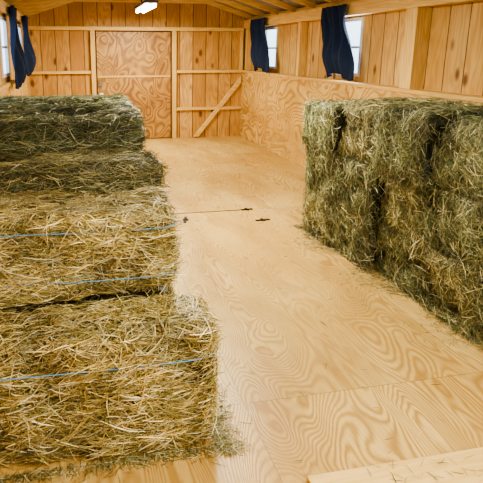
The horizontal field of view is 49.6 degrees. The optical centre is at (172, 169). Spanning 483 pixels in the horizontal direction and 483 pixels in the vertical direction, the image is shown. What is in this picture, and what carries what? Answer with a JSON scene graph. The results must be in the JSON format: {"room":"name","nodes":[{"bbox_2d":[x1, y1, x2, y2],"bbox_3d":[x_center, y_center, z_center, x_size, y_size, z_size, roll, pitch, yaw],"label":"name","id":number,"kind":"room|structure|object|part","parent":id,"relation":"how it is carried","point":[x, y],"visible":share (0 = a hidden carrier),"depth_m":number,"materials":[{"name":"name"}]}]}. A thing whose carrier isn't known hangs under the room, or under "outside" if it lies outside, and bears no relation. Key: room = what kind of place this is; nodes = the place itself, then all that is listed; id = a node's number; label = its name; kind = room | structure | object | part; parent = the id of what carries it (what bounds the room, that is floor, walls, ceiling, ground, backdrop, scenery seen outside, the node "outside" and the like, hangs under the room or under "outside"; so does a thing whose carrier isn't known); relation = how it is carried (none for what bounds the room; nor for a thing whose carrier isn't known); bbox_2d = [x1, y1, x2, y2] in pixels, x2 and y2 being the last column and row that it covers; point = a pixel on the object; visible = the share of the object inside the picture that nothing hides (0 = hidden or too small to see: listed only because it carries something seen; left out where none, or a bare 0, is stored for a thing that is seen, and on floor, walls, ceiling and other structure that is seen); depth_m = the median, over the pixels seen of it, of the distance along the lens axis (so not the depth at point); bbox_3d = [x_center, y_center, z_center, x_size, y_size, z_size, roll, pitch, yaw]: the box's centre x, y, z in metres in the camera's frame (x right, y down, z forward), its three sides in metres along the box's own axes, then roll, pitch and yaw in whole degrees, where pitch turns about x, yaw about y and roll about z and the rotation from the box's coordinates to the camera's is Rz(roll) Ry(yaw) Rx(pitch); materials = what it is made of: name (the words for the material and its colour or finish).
{"room":"farm building","nodes":[
{"label":"farm building","id":0,"kind":"room"},
{"bbox_2d":[0,4,23,84],"bbox_3d":[-1.475,-0.597,3.662,0.060,2.600,10.230,-3,13,-11],"label":"wall","id":1,"kind":"structure","parent":0,"point":[12,73],"depth_m":6.13,"materials":[{"name":"brown wood"}]},
{"bbox_2d":[0,16,9,77],"bbox_3d":[-1.872,-1.345,5.641,0.062,0.640,0.600,-3,13,-11],"label":"window","id":2,"kind":"structure","parent":1,"relation":"in","point":[3,26],"depth_m":5.83,"materials":[{"name":"glass"}]},
{"bbox_3d":[-1.881,-1.345,5.639,0.005,0.570,0.530,-3,13,-11],"label":"pane","id":3,"kind":"part","parent":2,"relation":"part of","materials":[{"name":"clear glass"}]},
{"bbox_2d":[0,78,14,91],"bbox_3d":[-1.421,-0.482,3.699,0.050,0.040,10.230,-3,13,-11],"label":"trim","id":4,"kind":"structure","parent":1,"relation":"attached to","point":[6,85],"depth_m":5.45,"materials":[{"name":"brown wood"}]},
{"bbox_2d":[0,0,23,23],"bbox_3d":[-1.421,-1.281,3.513,0.050,0.120,10.230,-3,13,-11],"label":"trim","id":5,"kind":"structure","parent":1,"relation":"attached to","point":[4,5],"depth_m":5.65,"materials":[{"name":"brown wood"}]},
{"bbox_2d":[0,76,30,97],"bbox_3d":[-1.433,0.103,3.833,0.025,1.160,10.230,-3,13,-11],"label":"trim","id":6,"kind":"structure","parent":1,"relation":"attached to","point":[25,89],"depth_m":6.88,"materials":[{"name":"brown wood"}]},
{"bbox_2d":[8,5,27,88],"bbox_3d":[-1.759,-1.392,5.873,0.165,0.896,0.577,-3,13,-11],"label":"curtain","id":7,"kind":"object","parent":1,"relation":"hanging from","point":[20,64],"visible":1,"depth_m":5.73,"materials":[{"name":"blue fabric"}]},
{"bbox_2d":[17,24,21,45],"bbox_3d":[-2.221,-1.752,7.386,0.062,0.640,0.550,-3,13,-11],"label":"window","id":8,"kind":"structure","parent":1,"relation":"in","point":[19,26],"depth_m":7.57,"materials":[{"name":"clear glass"}]},
{"bbox_2d":[22,15,35,75],"bbox_3d":[-2.071,-1.784,7.424,0.166,0.836,0.519,-3,13,-11],"label":"curtain","id":9,"kind":"object","parent":1,"relation":"hanging from","point":[29,52],"visible":0.95,"depth_m":7.29,"materials":[{"name":"blue fabric"}]},
{"bbox_2d":[28,2,247,138],"bbox_3d":[-0.556,-1.829,8.951,4.120,2.600,0.080,-3,13,-11],"label":"wall","id":10,"kind":"structure","parent":0,"point":[55,50],"depth_m":8.87,"materials":[{"name":"brown wood"}]},
{"bbox_2d":[32,71,90,73],"bbox_3d":[-1.904,-1.638,8.660,1.050,0.050,0.045,-3,13,-11],"label":"trim","id":11,"kind":"structure","parent":10,"relation":"attached to","point":[33,72],"depth_m":8.64,"materials":[{"name":"brown wood"}]},
{"bbox_2d":[90,30,96,93],"bbox_3d":[-1.350,-1.422,8.811,0.075,1.870,0.065,-3,13,-11],"label":"trim","id":12,"kind":"structure","parent":10,"relation":"attached to","point":[92,32],"depth_m":8.69,"materials":[{"name":"brown wood"}]},
{"bbox_2d":[95,30,171,137],"bbox_3d":[-0.665,-1.452,8.940,1.316,1.865,0.064,-3,13,-11],"label":"door","id":13,"kind":"structure","parent":10,"relation":"in","point":[137,65],"depth_m":8.89,"materials":[{"name":"brown wood"}]},
{"bbox_3d":[-0.665,-1.617,8.902,1.260,0.030,0.014,-3,13,-11],"label":"rail","id":14,"kind":"part","parent":13,"relation":"part of","materials":[{"name":"brown wood"}]},
{"bbox_2d":[28,26,243,30],"bbox_3d":[-0.587,-2.395,8.737,3.730,0.060,0.065,-3,13,-11],"label":"trim","id":15,"kind":"structure","parent":10,"relation":"attached to","point":[29,27],"depth_m":8.69,"materials":[{"name":"brown wood"}]},
{"bbox_2d":[172,31,176,138],"bbox_3d":[0.020,-1.482,9.071,0.075,1.870,0.065,-3,13,-11],"label":"trim","id":16,"kind":"structure","parent":10,"relation":"attached to","point":[174,33],"depth_m":9.02,"materials":[{"name":"brown wood"}]},
{"bbox_2d":[176,106,240,110],"bbox_3d":[0.648,-1.113,9.293,1.210,0.050,0.045,-3,13,-11],"label":"trim","id":17,"kind":"structure","parent":10,"relation":"attached to","point":[224,107],"depth_m":9.26,"materials":[{"name":"brown wood"}]},
{"bbox_2d":[177,70,241,72],"bbox_3d":[0.648,-1.751,9.144,1.210,0.050,0.045,-3,13,-11],"label":"trim","id":18,"kind":"structure","parent":10,"relation":"attached to","point":[178,71],"depth_m":9.12,"materials":[{"name":"brown wood"}]},
{"bbox_2d":[193,76,240,136],"bbox_3d":[0.796,-1.152,9.308,0.870,1.080,0.045,-3,13,-11],"label":"trim","id":19,"kind":"structure","parent":10,"relation":"attached to","point":[237,83],"depth_m":9.30,"materials":[{"name":"brown wood"}]},
{"bbox_2d":[239,31,243,69],"bbox_3d":[1.218,-2.124,9.171,0.050,0.665,0.045,-3,13,-11],"label":"trim","id":20,"kind":"structure","parent":10,"relation":"attached to","point":[241,32],"depth_m":9.15,"materials":[{"name":"brown wood"}]},
{"bbox_2d":[245,28,250,69],"bbox_3d":[1.340,-2.140,9.142,0.100,0.720,0.050,-3,13,-11],"label":"trim","id":21,"kind":"structure","parent":10,"relation":"attached to","point":[248,38],"depth_m":9.13,"materials":[{"name":"brown wood"}]},
{"bbox_2d":[0,136,482,482],"bbox_3d":[0.420,0.613,4.375,4.120,0.080,10.330,-3,13,-11],"label":"floor","id":22,"kind":"structure","parent":0,"point":[220,174],"depth_m":2.72,"materials":[{"name":"brown wood"}]},
{"bbox_2d":[0,283,175,319],"bbox_3d":[-0.514,0.767,2.381,1.066,0.521,0.370,-3,13,-11],"label":"hay bale","id":23,"kind":"object","parent":22,"relation":"on","point":[90,300],"visible":0.04,"depth_m":2.22},
{"bbox_2d":[0,184,184,308],"bbox_3d":[-0.518,0.322,2.283,1.091,0.373,0.466,-3,13,-11],"label":"hay bale","id":24,"kind":"object","parent":23,"relation":"on","point":[57,245],"visible":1,"depth_m":2.12},
{"bbox_2d":[0,290,226,466],"bbox_3d":[-0.404,0.843,2.030,1.206,0.533,0.336,-3,13,-11],"label":"hay bale","id":25,"kind":"object","parent":22,"relation":"on","point":[131,377],"visible":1,"depth_m":1.95},
{"bbox_2d":[0,380,258,482],"bbox_3d":[-0.340,1.091,2.116,1.360,0.013,0.549,-3,13,-11],"label":"hay","id":26,"kind":"object","parent":22,"relation":"on","point":[223,438],"visible":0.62,"depth_m":2.00},
{"bbox_2d":[175,210,234,213],"bbox_3d":[0.337,0.411,5.059,0.810,0.003,0.010,-3,13,-11],"label":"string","id":27,"kind":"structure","parent":22,"relation":"on","point":[225,210],"depth_m":5.05,"materials":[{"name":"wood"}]},
{"bbox_2d":[300,188,339,245],"bbox_3d":[1.670,0.358,4.450,1.082,0.379,0.503,-3,13,-11],"label":"hay bale","id":28,"kind":"object","parent":22,"relation":"on","point":[313,205],"visible":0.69,"depth_m":4.31},
{"bbox_2d":[303,145,347,198],"bbox_3d":[1.674,-0.017,4.363,1.074,0.379,0.503,-3,13,-11],"label":"hay bale","id":29,"kind":"object","parent":28,"relation":"on","point":[317,170],"visible":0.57,"depth_m":4.22},
{"bbox_2d":[300,96,425,152],"bbox_3d":[1.644,-0.398,4.268,1.135,0.394,0.503,-3,13,-11],"label":"hay bale","id":30,"kind":"object","parent":29,"relation":"on","point":[317,111],"visible":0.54,"depth_m":4.05},
{"bbox_2d":[168,190,481,467],"bbox_3d":[0.599,0.665,3.942,1.130,0.013,4.019,-3,13,-11],"label":"hay","id":31,"kind":"object","parent":22,"relation":"on","point":[168,190],"visible":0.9,"depth_m":2.65},
{"bbox_2d":[331,203,383,267],"bbox_3d":[1.784,0.467,3.983,1.041,0.379,0.464,-3,13,-11],"label":"hay bale","id":32,"kind":"object","parent":22,"relation":"on","point":[350,241],"visible":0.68,"depth_m":3.80},
{"bbox_2d":[328,156,389,218],"bbox_3d":[1.766,0.093,3.893,1.078,0.379,0.464,-3,13,-11],"label":"hay bale","id":33,"kind":"object","parent":32,"relation":"on","point":[354,190],"visible":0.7,"depth_m":3.70},
{"bbox_2d":[337,97,469,164],"bbox_3d":[1.784,-0.308,3.803,1.040,0.429,0.464,-3,13,-11],"label":"hay bale","id":34,"kind":"object","parent":33,"relation":"on","point":[358,109],"visible":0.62,"depth_m":3.72},
{"bbox_2d":[283,224,482,350],"bbox_3d":[1.411,0.824,3.258,0.390,0.014,2.999,-4,14,-16],"label":"hay","id":35,"kind":"object","parent":22,"relation":"on","point":[299,226],"visible":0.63,"depth_m":3.45},
{"bbox_2d":[296,97,482,348],"bbox_3d":[1.521,0.255,3.085,0.277,1.200,3.074,-4,14,-16],"label":"hay","id":36,"kind":"object","parent":22,"relation":"on","point":[433,307],"visible":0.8,"depth_m":3.22},
{"bbox_2d":[307,447,482,482],"bbox_3d":[1.543,1.104,2.007,2.120,0.038,0.155,-3,13,-11],"label":"trim","id":37,"kind":"structure","parent":22,"relation":"on","point":[361,474],"depth_m":1.90,"materials":[{"name":"brown wood"}]},
{"bbox_2d":[367,455,482,482],"bbox_3d":[1.453,1.083,1.984,1.490,0.012,0.172,-3,13,-11],"label":"hay","id":38,"kind":"object","parent":37,"relation":"on","point":[472,455],"visible":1,"depth_m":1.88},
{"bbox_2d":[376,221,447,297],"bbox_3d":[1.917,0.570,3.541,0.953,0.379,0.464,-3,13,-11],"label":"hay bale","id":39,"kind":"object","parent":22,"relation":"on","point":[388,260],"visible":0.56,"depth_m":3.43},
{"bbox_2d":[378,172,438,237],"bbox_3d":[1.896,0.196,3.449,0.996,0.379,0.464,-3,13,-11],"label":"hay bale","id":40,"kind":"object","parent":39,"relation":"on","point":[395,211],"visible":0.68,"depth_m":3.29},
{"bbox_2d":[368,102,482,181],"bbox_3d":[1.865,-0.212,3.348,1.059,0.449,0.464,-3,13,-11],"label":"hay bale","id":41,"kind":"object","parent":40,"relation":"on","point":[446,113],"visible":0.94,"depth_m":3.15},
{"bbox_2d":[418,247,482,335],"bbox_3d":[2.002,0.675,3.088,0.965,0.379,0.464,-3,13,-11],"label":"hay bale","id":42,"kind":"object","parent":22,"relation":"on","point":[454,294],"visible":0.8,"depth_m":2.95},
{"bbox_2d":[421,186,482,270],"bbox_3d":[1.997,0.301,3.000,0.975,0.379,0.464,-3,13,-11],"label":"hay bale","id":43,"kind":"object","parent":42,"relation":"on","point":[460,216],"visible":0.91,"depth_m":2.86},
{"bbox_2d":[425,114,482,203],"bbox_3d":[2.003,-0.094,2.909,0.963,0.419,0.464,-3,13,-11],"label":"hay bale","id":44,"kind":"object","parent":43,"relation":"on","point":[464,158],"visible":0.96,"depth_m":2.83},
{"bbox_3d":[-0.586,0.756,2.836,1.136,0.336,0.376,-3,13,-11],"label":"hay bale","id":45,"kind":"object","parent":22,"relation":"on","visible":0},
{"bbox_3d":[-0.586,0.425,2.759,1.136,0.336,0.376,-3,13,-11],"label":"hay bale","id":46,"kind":"object","parent":45,"relation":"on","visible":0},
{"bbox_2d":[0,148,170,199],"bbox_3d":[-0.585,0.093,2.674,1.136,0.341,0.392,-3,13,-11],"label":"hay bale","id":47,"kind":"object","parent":46,"relation":"on","point":[112,169],"visible":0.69,"depth_m":2.53},
{"bbox_3d":[-0.780,0.546,3.617,1.093,0.391,0.411,-3,13,-11],"label":"hay bale","id":48,"kind":"object","parent":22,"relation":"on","visible":0},
{"bbox_3d":[-0.779,0.156,3.526,1.096,0.391,0.411,-3,13,-11],"label":"hay bale","id":49,"kind":"object","parent":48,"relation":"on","visible":0},
{"bbox_2d":[0,99,135,116],"bbox_3d":[-0.780,-0.243,3.433,1.094,0.411,0.411,-3,13,-11],"label":"hay bale","id":50,"kind":"object","parent":49,"relation":"on","point":[72,108],"visible":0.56,"depth_m":3.33},
{"bbox_3d":[-0.850,0.452,4.020,1.096,0.391,0.411,-3,13,-11],"label":"hay bale","id":51,"kind":"object","parent":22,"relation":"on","visible":0},
{"bbox_3d":[-0.850,0.062,3.930,1.096,0.391,0.411,-3,13,-11],"label":"hay bale","id":52,"kind":"object","parent":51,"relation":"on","visible":0},
{"bbox_2d":[0,93,129,105],"bbox_3d":[-0.852,-0.341,3.835,1.091,0.419,0.411,-3,13,-11],"label":"hay bale","id":53,"kind":"object","parent":52,"relation":"on","point":[92,98],"visible":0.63,"depth_m":3.68},
{"bbox_2d":[212,0,329,15],"bbox_3d":[0.454,-1.607,3.812,4.070,0.340,10.230,-3,13,-11],"label":"ceiling","id":54,"kind":"structure","parent":0,"point":[292,3],"depth_m":7.60,"materials":[{"name":"brown wood"}]},
{"bbox_2d":[134,0,157,12],"bbox_3d":[-0.393,-2.418,7.308,0.180,0.297,1.200,-3,13,-11],"label":"ceiling lamp","id":55,"kind":"object","parent":54,"relation":"hanging from","point":[146,5],"visible":1,"depth_m":7.02,"materials":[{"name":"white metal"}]},
{"bbox_2d":[240,72,482,168],"bbox_3d":[2.231,-0.061,4.527,0.030,1.165,10.230,-3,13,-11],"label":"wall","id":56,"kind":"structure","parent":0,"point":[271,118],"depth_m":7.53,"materials":[{"name":"brown wood"}]},
{"bbox_2d":[242,70,482,102],"bbox_3d":[2.279,-0.648,4.400,0.152,0.035,10.230,-3,13,-11],"label":"trim","id":57,"kind":"structure","parent":56,"relation":"on","point":[450,95],"depth_m":5.07,"materials":[{"name":"brown wood"}]},
{"bbox_2d":[251,1,482,95],"bbox_3d":[2.383,-1.351,4.257,0.060,1.400,10.230,-3,13,-11],"label":"wall","id":58,"kind":"structure","parent":0,"point":[454,50],"depth_m":4.96,"materials":[{"name":"brown wood"}]},
{"bbox_2d":[23,0,252,18],"bbox_3d":[-0.495,-2.688,8.564,3.870,0.348,0.040,-3,13,-11],"label":"rafter","id":59,"kind":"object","parent":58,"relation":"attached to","point":[209,2],"depth_m":8.60,"materials":[{"name":"brown wood"}]},
{"bbox_2d":[20,0,264,16],"bbox_3d":[-0.379,-2.552,7.981,3.870,0.348,0.040,-3,13,-11],"label":"rafter","id":60,"kind":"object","parent":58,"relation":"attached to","point":[227,2],"depth_m":8.18,"materials":[{"name":"brown wood"}]},
{"bbox_2d":[17,0,280,14],"bbox_3d":[-0.262,-2.416,7.398,3.870,0.348,0.040,-3,13,-11],"label":"rafter","id":61,"kind":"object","parent":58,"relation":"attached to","point":[249,2],"depth_m":7.63,"materials":[{"name":"brown wood"}]},
{"bbox_2d":[10,0,296,11],"bbox_3d":[-0.145,-2.280,6.815,3.870,0.348,0.040,-3,13,-11],"label":"rafter","id":62,"kind":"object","parent":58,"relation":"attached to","point":[278,3],"depth_m":7.09,"materials":[{"name":"brown wood"}]},
{"bbox_2d":[4,0,317,7],"bbox_3d":[-0.029,-2.144,6.231,3.870,0.348,0.040,-3,13,-11],"label":"trim","id":63,"kind":"structure","parent":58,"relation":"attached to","point":[307,3],"depth_m":6.55,"materials":[{"name":"brown wood"}]},
{"bbox_2d":[250,17,269,72],"bbox_3d":[1.347,-2.001,8.266,0.165,0.837,0.982,-3,13,-11],"label":"curtain","id":64,"kind":"object","parent":58,"relation":"hanging from","point":[259,53],"visible":1,"depth_m":8.14,"materials":[{"name":"blue fabric"}]},
{"bbox_2d":[265,27,277,68],"bbox_3d":[1.586,-1.955,8.257,0.062,0.640,0.550,-3,13,-11],"label":"window","id":65,"kind":"structure","parent":58,"relation":"in","point":[272,32],"depth_m":8.23,"materials":[{"name":"glass"}]},
{"bbox_3d":[1.594,-1.955,8.258,0.005,0.570,0.480,-3,13,-11],"label":"pane","id":66,"kind":"part","parent":65,"relation":"part of","materials":[{"name":"clear glass"}]},
{"bbox_2d":[296,22,307,75],"bbox_3d":[1.757,-1.648,7.029,0.110,0.720,0.070,-3,13,-11],"label":"trim","id":67,"kind":"structure","parent":58,"relation":"attached to","point":[302,26],"depth_m":7.00,"materials":[{"name":"brown wood"}]},
{"bbox_2d":[326,0,340,4],"bbox_3d":[0.088,-2.008,5.648,3.870,0.348,0.040,-3,13,-11],"label":"trim","id":68,"kind":"structure","parent":58,"relation":"attached to","point":[336,2],"depth_m":6.00,"materials":[{"name":"brown wood"}]},
{"bbox_2d":[321,4,353,80],"bbox_3d":[1.827,-1.452,5.866,0.164,0.817,0.879,-3,13,-11],"label":"curtain","id":69,"kind":"object","parent":58,"relation":"hanging from","point":[337,56],"visible":1,"depth_m":5.78,"materials":[{"name":"blue fabric"}]},
{"bbox_2d":[336,17,363,76],"bbox_3d":[2.052,-1.412,5.929,0.062,0.640,0.520,-3,13,-11],"label":"window","id":70,"kind":"structure","parent":58,"relation":"in","point":[354,26],"depth_m":5.82,"materials":[{"name":"glass"}]},
{"bbox_3d":[2.060,-1.413,5.930,0.005,0.570,0.450,-3,13,-11],"label":"pane","id":71,"kind":"part","parent":70,"relation":"part of","materials":[{"name":"clear glass"}]},
{"bbox_2d":[244,0,482,28],"bbox_3d":[2.289,-1.435,4.219,0.130,0.140,10.230,-3,13,-11],"label":"trim","id":72,"kind":"structure","parent":58,"relation":"attached to","point":[362,7],"depth_m":5.44,"materials":[{"name":"brown wood"}]},
{"bbox_2d":[399,7,430,88],"bbox_3d":[2.210,-1.109,4.713,0.130,0.720,0.160,-3,13,-11],"label":"trim","id":73,"kind":"structure","parent":58,"relation":"attached to","point":[417,18],"depth_m":4.66,"materials":[{"name":"brown wood"}]},
{"bbox_3d":[-0.689,0.249,3.127,1.096,0.391,0.411,-3,13,-11],"label":"hay bale","id":74,"kind":"object","parent":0,"visible":0},
{"bbox_2d":[0,106,150,159],"bbox_3d":[-0.690,-0.145,3.029,1.092,0.403,0.421,-3,13,-11],"label":"hay bale","id":75,"kind":"object","parent":74,"relation":"on","point":[27,131],"visible":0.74,"depth_m":2.87}
]}

